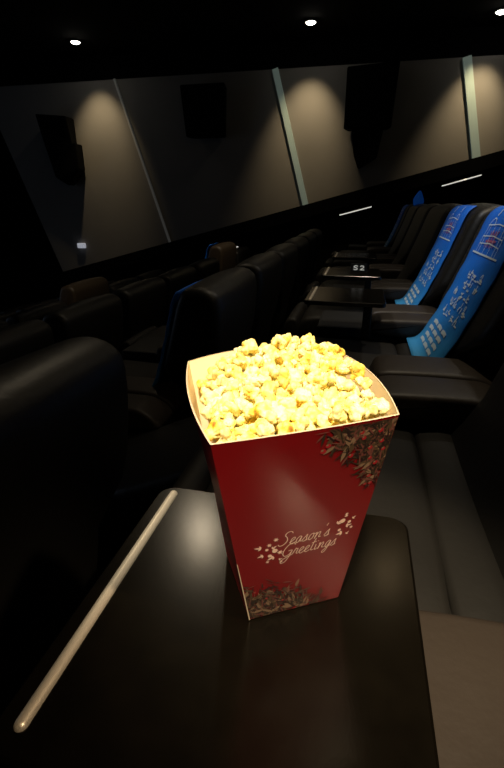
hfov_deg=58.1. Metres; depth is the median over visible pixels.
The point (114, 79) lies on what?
trim
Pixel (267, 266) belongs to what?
seat
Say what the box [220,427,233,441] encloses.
popcorn piece
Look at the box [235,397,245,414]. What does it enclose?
popcorn piece
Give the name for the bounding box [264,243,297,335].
seat
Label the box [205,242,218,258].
cover
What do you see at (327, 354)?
popcorn piece
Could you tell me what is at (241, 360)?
popcorn piece
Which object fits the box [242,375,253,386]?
popcorn piece
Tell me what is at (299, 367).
popcorn piece
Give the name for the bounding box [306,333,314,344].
popcorn piece
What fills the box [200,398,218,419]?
popcorn piece
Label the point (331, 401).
popcorn piece
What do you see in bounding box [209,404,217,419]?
popcorn piece
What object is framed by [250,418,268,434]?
popcorn piece
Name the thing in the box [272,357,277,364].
popcorn piece
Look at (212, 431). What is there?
popcorn piece
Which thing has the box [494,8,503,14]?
recessed light
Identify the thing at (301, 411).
popcorn piece
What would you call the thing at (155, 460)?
seat
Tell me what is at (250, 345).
popcorn piece
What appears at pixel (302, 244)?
seat
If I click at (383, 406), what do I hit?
popcorn piece
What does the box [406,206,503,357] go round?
cover
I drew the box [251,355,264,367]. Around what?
popcorn piece
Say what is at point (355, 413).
popcorn piece
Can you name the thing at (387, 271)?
armrest
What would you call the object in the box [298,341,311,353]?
popcorn piece
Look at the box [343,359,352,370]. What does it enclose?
popcorn piece
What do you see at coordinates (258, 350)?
popcorn piece
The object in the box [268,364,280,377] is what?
popcorn piece
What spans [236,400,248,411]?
popcorn piece
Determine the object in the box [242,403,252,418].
popcorn piece
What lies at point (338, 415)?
popcorn piece
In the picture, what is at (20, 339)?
seat
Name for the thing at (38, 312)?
seat
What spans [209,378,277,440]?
popcorn
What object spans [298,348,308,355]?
popcorn piece
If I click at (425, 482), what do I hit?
seat cushion
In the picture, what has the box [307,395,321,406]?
popcorn piece
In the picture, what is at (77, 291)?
seat
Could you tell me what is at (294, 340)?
popcorn piece
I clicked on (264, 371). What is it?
popcorn piece
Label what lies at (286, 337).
popcorn piece
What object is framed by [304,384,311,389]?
popcorn piece
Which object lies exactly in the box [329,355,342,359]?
popcorn piece
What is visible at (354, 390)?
popcorn piece
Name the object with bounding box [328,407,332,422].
popcorn piece
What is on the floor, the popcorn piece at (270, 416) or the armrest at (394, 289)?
the armrest at (394, 289)
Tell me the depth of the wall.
8.33 m
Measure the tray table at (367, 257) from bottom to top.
0.196 m
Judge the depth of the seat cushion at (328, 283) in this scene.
3.86 m
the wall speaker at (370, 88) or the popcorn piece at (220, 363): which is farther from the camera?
the wall speaker at (370, 88)
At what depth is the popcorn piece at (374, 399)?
0.39 m
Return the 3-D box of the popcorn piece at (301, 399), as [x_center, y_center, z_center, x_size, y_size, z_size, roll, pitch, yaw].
[0.043,0.014,0.398,0.012,0.014,0.015,5,22,13]
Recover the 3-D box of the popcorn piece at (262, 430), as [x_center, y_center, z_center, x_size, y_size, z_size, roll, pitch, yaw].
[0.011,0.037,0.355,0.014,0.013,0.014,-7,23,-18]
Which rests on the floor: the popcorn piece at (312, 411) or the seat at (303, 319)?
the seat at (303, 319)
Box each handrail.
[339,206,371,215]
[442,175,481,186]
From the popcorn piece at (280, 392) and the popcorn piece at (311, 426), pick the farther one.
the popcorn piece at (280, 392)
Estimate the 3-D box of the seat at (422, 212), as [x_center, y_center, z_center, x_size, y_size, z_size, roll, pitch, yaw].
[1.262,-1.249,4.612,1.193,1.087,0.840,5,22,12]
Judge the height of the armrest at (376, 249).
0.557 m
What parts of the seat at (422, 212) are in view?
backrest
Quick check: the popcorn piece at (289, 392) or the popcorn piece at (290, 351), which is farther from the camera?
the popcorn piece at (290, 351)
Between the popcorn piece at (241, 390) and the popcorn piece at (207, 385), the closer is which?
the popcorn piece at (241, 390)
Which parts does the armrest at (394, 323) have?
panel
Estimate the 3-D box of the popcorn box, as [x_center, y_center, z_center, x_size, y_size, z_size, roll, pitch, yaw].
[0.034,0.106,0.484,0.193,0.243,0.208,-5,22,-13]
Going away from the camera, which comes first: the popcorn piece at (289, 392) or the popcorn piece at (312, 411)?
the popcorn piece at (312, 411)
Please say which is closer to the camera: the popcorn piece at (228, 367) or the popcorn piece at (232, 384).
the popcorn piece at (232, 384)
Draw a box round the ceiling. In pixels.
[0,0,503,62]
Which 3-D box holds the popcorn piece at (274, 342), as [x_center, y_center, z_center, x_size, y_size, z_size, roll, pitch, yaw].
[0.026,-0.046,0.499,0.013,0.017,0.015,12,25,28]
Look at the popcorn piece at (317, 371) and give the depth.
0.43 m
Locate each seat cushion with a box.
[123,360,158,377]
[135,325,165,342]
[205,429,503,622]
[299,305,363,336]
[299,337,411,366]
[319,280,364,286]
[331,260,342,267]
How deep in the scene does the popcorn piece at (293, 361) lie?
0.47 m
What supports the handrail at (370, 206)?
attached to the wall
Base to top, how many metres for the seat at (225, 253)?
1.239 m
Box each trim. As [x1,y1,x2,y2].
[113,78,170,241]
[272,67,307,204]
[462,55,480,157]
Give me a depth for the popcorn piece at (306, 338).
0.50 m
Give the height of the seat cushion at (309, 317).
0.205 m
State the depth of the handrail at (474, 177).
7.44 m
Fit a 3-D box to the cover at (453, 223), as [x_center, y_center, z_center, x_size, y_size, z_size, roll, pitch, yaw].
[1.067,-0.744,2.719,0.314,0.610,0.520,5,22,12]
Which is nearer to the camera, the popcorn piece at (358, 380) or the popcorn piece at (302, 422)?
the popcorn piece at (302, 422)
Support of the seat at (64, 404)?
on the floor
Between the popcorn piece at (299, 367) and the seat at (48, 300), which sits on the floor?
the seat at (48, 300)
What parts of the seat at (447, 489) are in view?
backrest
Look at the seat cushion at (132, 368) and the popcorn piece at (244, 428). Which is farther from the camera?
the seat cushion at (132, 368)
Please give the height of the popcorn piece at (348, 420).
0.015 m
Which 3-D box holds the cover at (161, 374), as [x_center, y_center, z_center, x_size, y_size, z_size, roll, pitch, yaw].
[-0.429,-0.250,2.458,0.251,0.581,0.420,5,22,12]
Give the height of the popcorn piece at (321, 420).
0.015 m
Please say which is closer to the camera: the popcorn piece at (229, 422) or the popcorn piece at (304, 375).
the popcorn piece at (229, 422)
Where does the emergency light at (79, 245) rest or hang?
attached to the wall
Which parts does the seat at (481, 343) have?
backrest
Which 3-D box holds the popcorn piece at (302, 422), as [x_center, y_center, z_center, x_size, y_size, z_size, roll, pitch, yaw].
[0.041,0.033,0.367,0.012,0.014,0.013,-4,22,-10]
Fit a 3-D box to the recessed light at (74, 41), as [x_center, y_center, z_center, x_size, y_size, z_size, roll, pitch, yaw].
[-2.930,-5.671,7.533,0.189,0.049,0.189,5,22,12]
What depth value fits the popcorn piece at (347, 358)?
0.47 m
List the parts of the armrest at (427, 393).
panel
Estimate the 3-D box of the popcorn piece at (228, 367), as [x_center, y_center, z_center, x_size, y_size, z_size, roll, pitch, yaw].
[-0.022,-0.014,0.462,0.012,0.013,0.011,1,22,2]
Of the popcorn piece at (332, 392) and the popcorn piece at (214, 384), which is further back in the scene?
the popcorn piece at (214, 384)
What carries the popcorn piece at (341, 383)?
in the popcorn box
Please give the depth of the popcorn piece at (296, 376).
0.43 m
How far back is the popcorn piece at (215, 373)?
0.48 m
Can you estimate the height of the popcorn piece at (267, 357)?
0.015 m
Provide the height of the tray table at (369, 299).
0.196 m
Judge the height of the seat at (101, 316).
1.087 m
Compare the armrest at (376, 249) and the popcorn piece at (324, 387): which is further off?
the armrest at (376, 249)
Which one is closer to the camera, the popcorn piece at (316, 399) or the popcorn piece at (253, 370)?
the popcorn piece at (316, 399)
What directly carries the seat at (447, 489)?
on the floor
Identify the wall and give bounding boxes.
[0,25,503,308]
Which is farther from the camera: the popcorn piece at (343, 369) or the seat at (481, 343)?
the seat at (481, 343)
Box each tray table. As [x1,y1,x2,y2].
[0,488,439,767]
[304,286,385,336]
[321,267,380,288]
[332,252,376,268]
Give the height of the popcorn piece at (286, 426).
0.020 m
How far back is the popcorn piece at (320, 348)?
0.48 m
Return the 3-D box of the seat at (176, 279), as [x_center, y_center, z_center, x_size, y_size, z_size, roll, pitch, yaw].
[-1.343,-0.886,5.623,1.193,1.087,0.840,5,22,12]
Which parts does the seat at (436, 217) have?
backrest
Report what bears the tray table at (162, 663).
on the armrest at (464, 656)
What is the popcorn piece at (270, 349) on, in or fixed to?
in the popcorn box
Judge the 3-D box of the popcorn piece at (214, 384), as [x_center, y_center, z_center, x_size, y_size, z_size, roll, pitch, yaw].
[-0.034,-0.001,0.464,0.019,0.018,0.013,4,23,7]
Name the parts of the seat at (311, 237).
backrest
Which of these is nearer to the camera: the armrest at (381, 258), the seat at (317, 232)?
the armrest at (381, 258)
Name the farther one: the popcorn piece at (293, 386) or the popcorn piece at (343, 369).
the popcorn piece at (343, 369)
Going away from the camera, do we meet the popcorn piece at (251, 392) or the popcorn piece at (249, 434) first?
the popcorn piece at (249, 434)
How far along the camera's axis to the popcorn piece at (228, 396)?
0.40 m
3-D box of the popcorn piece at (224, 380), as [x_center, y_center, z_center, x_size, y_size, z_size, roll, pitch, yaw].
[-0.024,0.003,0.453,0.014,0.022,0.016,17,27,37]
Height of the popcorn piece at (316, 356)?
0.020 m
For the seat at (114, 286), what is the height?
1.087 m
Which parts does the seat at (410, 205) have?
backrest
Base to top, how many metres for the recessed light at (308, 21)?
0.049 m
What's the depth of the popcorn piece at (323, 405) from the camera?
0.39 m
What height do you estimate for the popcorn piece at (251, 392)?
0.013 m
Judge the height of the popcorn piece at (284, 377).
0.021 m
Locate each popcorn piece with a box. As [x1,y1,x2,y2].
[196,379,208,391]
[200,390,218,405]
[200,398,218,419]
[204,417,225,441]
[205,380,213,390]
[206,366,216,380]
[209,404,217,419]
[210,374,225,389]
[211,369,224,379]
[213,386,224,395]
[214,403,232,418]
[215,356,228,369]
[216,391,234,404]
[220,376,233,392]
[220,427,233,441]
[222,401,239,416]
[223,417,235,431]
[224,364,234,376]
[225,353,236,363]
[225,378,239,391]
[230,365,245,379]
[231,390,238,401]
[232,352,247,368]
[234,346,241,353]
[234,423,252,436]
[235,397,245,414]
[235,414,248,425]
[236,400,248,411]
[239,386,243,396]
[240,430,259,439]
[241,338,257,354]
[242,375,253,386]
[242,394,250,401]
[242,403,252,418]
[243,385,259,400]
[244,366,259,376]
[245,357,252,369]
[247,417,256,424]
[248,402,272,418]
[250,348,259,356]
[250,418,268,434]
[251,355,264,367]
[251,376,269,387]
[253,395,271,406]
[256,423,274,436]
[258,343,266,354]
[259,410,277,423]
[260,363,271,379]
[260,380,275,401]
[262,344,277,356]
[263,353,271,363]
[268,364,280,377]
[271,334,280,347]
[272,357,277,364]
[272,405,290,423]
[274,349,286,358]
[275,387,287,399]
[276,420,294,433]
[277,336,286,349]
[277,367,290,388]
[278,353,293,368]
[278,397,296,408]
[283,334,290,346]
[284,386,300,396]
[286,408,296,413]
[287,347,299,356]
[287,382,299,392]
[288,337,298,349]
[288,368,303,386]
[289,354,299,361]
[291,359,297,367]
[291,403,308,421]
[294,387,311,399]
[294,416,309,431]
[295,395,307,405]
[296,365,304,372]
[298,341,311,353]
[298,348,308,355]
[298,371,306,380]
[300,335,310,344]
[300,354,312,372]
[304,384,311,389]
[305,420,315,429]
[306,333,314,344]
[306,362,318,372]
[306,375,326,387]
[306,405,321,424]
[307,368,320,383]
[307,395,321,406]
[310,350,321,367]
[311,343,324,353]
[311,385,323,395]
[315,414,328,427]
[317,398,331,416]
[319,359,336,372]
[320,383,328,389]
[321,345,329,355]
[321,387,338,399]
[322,397,336,407]
[323,370,335,383]
[324,352,333,356]
[328,345,344,357]
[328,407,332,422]
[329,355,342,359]
[331,404,346,423]
[334,359,343,371]
[334,376,355,390]
[334,400,344,405]
[338,363,349,373]
[339,390,349,398]
[341,400,354,413]
[342,357,353,374]
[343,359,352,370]
[344,414,352,423]
[346,393,359,403]
[348,406,365,421]
[349,386,359,395]
[350,361,365,379]
[355,376,362,386]
[359,389,373,400]
[360,377,372,390]
[362,401,377,418]
[369,398,378,418]
[371,398,389,415]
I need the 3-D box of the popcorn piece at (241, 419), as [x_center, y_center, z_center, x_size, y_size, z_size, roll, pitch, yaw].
[-0.008,0.032,0.394,0.011,0.012,0.017,8,23,20]
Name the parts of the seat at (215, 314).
backrest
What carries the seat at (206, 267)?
on the floor
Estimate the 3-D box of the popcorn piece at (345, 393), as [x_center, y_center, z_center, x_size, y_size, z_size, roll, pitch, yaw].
[0.085,0.013,0.429,0.017,0.019,0.016,17,27,36]
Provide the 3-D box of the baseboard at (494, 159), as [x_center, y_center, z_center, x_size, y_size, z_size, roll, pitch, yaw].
[0.253,-3.058,8.573,14.400,3.964,0.160,5,22,12]
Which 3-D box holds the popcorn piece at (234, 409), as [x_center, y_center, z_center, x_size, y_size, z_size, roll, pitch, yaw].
[-0.018,0.022,0.394,0.016,0.017,0.018,4,22,9]
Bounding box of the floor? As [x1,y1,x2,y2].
[91,283,310,587]
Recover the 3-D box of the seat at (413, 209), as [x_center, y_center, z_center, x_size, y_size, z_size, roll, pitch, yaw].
[1.480,-1.597,5.491,1.193,1.087,0.840,5,22,12]
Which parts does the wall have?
wall panel, wall panel, wall panel, wall panel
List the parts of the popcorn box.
panel, panel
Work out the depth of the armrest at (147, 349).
3.13 m
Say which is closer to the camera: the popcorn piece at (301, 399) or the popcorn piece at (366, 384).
the popcorn piece at (301, 399)
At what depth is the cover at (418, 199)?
5.18 m
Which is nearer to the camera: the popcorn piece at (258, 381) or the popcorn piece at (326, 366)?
the popcorn piece at (258, 381)
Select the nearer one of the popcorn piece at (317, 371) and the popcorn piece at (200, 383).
the popcorn piece at (317, 371)
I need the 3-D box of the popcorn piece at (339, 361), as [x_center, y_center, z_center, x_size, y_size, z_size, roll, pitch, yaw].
[0.088,-0.018,0.461,0.014,0.014,0.012,7,23,17]
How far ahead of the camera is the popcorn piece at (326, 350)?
0.50 m
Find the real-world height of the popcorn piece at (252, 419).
0.013 m
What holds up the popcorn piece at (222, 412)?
in the popcorn box
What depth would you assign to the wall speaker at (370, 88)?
7.26 m
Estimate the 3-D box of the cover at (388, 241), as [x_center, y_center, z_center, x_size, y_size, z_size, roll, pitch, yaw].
[1.947,-2.147,6.261,0.314,0.610,0.520,5,22,12]
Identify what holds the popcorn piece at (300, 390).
in the popcorn box
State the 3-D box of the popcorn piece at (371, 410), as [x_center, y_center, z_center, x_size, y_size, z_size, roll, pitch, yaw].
[0.100,0.022,0.389,0.015,0.015,0.015,1,20,-2]
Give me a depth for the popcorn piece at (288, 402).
0.39 m
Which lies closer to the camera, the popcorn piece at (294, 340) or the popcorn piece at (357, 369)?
the popcorn piece at (357, 369)
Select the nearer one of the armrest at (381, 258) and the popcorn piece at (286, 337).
the popcorn piece at (286, 337)
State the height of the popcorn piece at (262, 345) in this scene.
0.022 m
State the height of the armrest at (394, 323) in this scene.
0.557 m
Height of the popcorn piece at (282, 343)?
0.016 m
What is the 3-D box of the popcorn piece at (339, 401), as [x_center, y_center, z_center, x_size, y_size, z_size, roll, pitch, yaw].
[0.080,0.025,0.404,0.015,0.022,0.018,10,24,24]
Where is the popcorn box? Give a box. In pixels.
[186,347,398,619]
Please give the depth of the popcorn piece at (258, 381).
0.42 m
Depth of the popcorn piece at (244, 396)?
0.43 m
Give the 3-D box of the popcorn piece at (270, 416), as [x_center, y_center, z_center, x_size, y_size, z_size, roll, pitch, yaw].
[0.013,0.027,0.375,0.010,0.013,0.019,-15,26,-34]
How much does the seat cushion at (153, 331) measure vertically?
0.205 m
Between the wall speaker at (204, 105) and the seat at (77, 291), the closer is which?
the seat at (77, 291)
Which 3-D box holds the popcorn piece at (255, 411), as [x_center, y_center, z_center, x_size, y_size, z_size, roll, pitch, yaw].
[0.009,0.022,0.385,0.019,0.015,0.022,11,24,26]
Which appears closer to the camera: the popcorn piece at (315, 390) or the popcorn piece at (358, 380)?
the popcorn piece at (315, 390)
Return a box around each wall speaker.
[36,114,84,184]
[180,82,226,138]
[344,61,399,168]
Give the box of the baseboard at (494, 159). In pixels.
[0,150,503,298]
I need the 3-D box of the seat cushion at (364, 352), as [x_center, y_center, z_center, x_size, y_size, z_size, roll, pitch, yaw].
[0.461,-0.048,2.074,0.710,0.205,0.530,5,22,12]
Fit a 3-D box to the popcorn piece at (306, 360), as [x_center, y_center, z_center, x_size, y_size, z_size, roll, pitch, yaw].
[0.055,-0.022,0.464,0.013,0.018,0.014,11,24,27]
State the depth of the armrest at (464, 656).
0.53 m
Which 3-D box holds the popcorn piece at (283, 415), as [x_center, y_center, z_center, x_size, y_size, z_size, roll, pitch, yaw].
[0.025,0.026,0.379,0.018,0.016,0.020,16,27,35]
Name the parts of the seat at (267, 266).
backrest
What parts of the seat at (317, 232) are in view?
backrest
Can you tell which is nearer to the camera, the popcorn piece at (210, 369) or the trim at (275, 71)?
the popcorn piece at (210, 369)
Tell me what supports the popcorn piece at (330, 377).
on the popcorn piece
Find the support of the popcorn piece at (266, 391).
on the popcorn piece
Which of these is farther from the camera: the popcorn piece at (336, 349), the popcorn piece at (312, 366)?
the popcorn piece at (336, 349)
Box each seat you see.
[0,319,53,364]
[0,337,127,714]
[6,301,66,324]
[16,299,58,312]
[42,294,122,349]
[59,277,109,304]
[95,416,201,578]
[109,277,139,293]
[112,277,166,354]
[121,252,281,359]
[123,267,256,421]
[135,269,164,279]
[157,266,196,326]
[172,363,503,622]
[188,258,219,280]
[208,242,236,271]
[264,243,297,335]
[272,237,308,335]
[283,203,502,337]
[285,232,316,316]
[298,229,321,298]
[299,210,503,377]
[303,203,461,306]
[315,203,440,284]
[323,204,426,267]
[329,204,412,260]
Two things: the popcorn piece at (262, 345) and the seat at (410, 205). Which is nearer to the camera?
the popcorn piece at (262, 345)
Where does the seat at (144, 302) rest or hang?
on the floor
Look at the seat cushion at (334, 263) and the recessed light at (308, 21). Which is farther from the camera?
the recessed light at (308, 21)
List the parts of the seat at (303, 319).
backrest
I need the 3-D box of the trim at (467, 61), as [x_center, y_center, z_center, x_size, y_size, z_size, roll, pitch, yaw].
[3.501,-4.387,7.234,0.491,1.440,0.049,5,22,12]
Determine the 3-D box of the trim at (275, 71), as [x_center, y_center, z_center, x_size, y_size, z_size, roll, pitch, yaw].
[0.683,-4.291,7.971,0.701,2.157,0.049,5,22,12]
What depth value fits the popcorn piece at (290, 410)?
0.39 m
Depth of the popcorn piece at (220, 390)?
0.44 m
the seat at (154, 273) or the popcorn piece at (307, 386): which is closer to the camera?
the popcorn piece at (307, 386)
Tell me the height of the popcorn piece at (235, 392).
0.019 m
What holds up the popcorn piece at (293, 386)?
on the popcorn piece at (289, 392)
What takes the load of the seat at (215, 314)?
on the floor
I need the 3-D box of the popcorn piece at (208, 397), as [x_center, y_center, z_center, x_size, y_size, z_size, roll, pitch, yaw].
[-0.041,0.016,0.435,0.019,0.022,0.017,6,22,15]
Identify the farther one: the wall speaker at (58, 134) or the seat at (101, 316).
the wall speaker at (58, 134)
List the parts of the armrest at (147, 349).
panel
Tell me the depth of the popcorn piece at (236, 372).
0.45 m
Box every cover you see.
[152,281,198,386]
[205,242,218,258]
[383,205,408,246]
[395,205,476,304]
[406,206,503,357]
[413,191,423,204]
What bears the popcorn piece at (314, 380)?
on the popcorn piece
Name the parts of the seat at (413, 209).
backrest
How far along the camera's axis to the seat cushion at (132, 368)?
2.90 m
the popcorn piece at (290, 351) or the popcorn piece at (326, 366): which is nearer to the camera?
the popcorn piece at (326, 366)
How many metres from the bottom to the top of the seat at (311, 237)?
1.087 m
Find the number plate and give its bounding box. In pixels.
[350,263,366,271]
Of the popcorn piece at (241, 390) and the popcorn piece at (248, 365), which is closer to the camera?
the popcorn piece at (241, 390)
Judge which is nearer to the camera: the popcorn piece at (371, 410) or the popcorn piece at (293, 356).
the popcorn piece at (371, 410)
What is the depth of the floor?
5.83 m
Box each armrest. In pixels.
[122,336,164,362]
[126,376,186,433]
[316,304,436,345]
[333,279,414,303]
[337,264,403,280]
[342,254,396,265]
[346,246,390,253]
[348,241,385,249]
[366,355,493,434]
[419,610,503,767]
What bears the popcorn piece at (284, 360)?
on the popcorn piece
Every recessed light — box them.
[69,39,80,43]
[304,19,316,24]
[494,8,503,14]
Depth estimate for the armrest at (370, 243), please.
6.70 m
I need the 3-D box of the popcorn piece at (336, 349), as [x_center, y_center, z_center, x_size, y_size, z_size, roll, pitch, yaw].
[0.093,-0.036,0.495,0.015,0.016,0.017,-13,25,-29]
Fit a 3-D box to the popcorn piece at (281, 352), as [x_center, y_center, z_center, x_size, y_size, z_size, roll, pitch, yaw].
[0.032,-0.029,0.470,0.015,0.013,0.013,19,28,39]
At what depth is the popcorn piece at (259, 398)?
0.40 m
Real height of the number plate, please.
0.048 m
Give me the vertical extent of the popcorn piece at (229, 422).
0.012 m
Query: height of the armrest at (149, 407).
0.557 m
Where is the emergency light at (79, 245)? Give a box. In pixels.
[77,243,85,247]
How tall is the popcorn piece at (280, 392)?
0.013 m
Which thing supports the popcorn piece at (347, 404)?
on the popcorn piece at (348, 420)
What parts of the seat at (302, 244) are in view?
backrest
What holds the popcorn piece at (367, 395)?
on the popcorn piece
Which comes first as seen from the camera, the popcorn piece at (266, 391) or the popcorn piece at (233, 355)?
the popcorn piece at (266, 391)
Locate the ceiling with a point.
(29, 29)

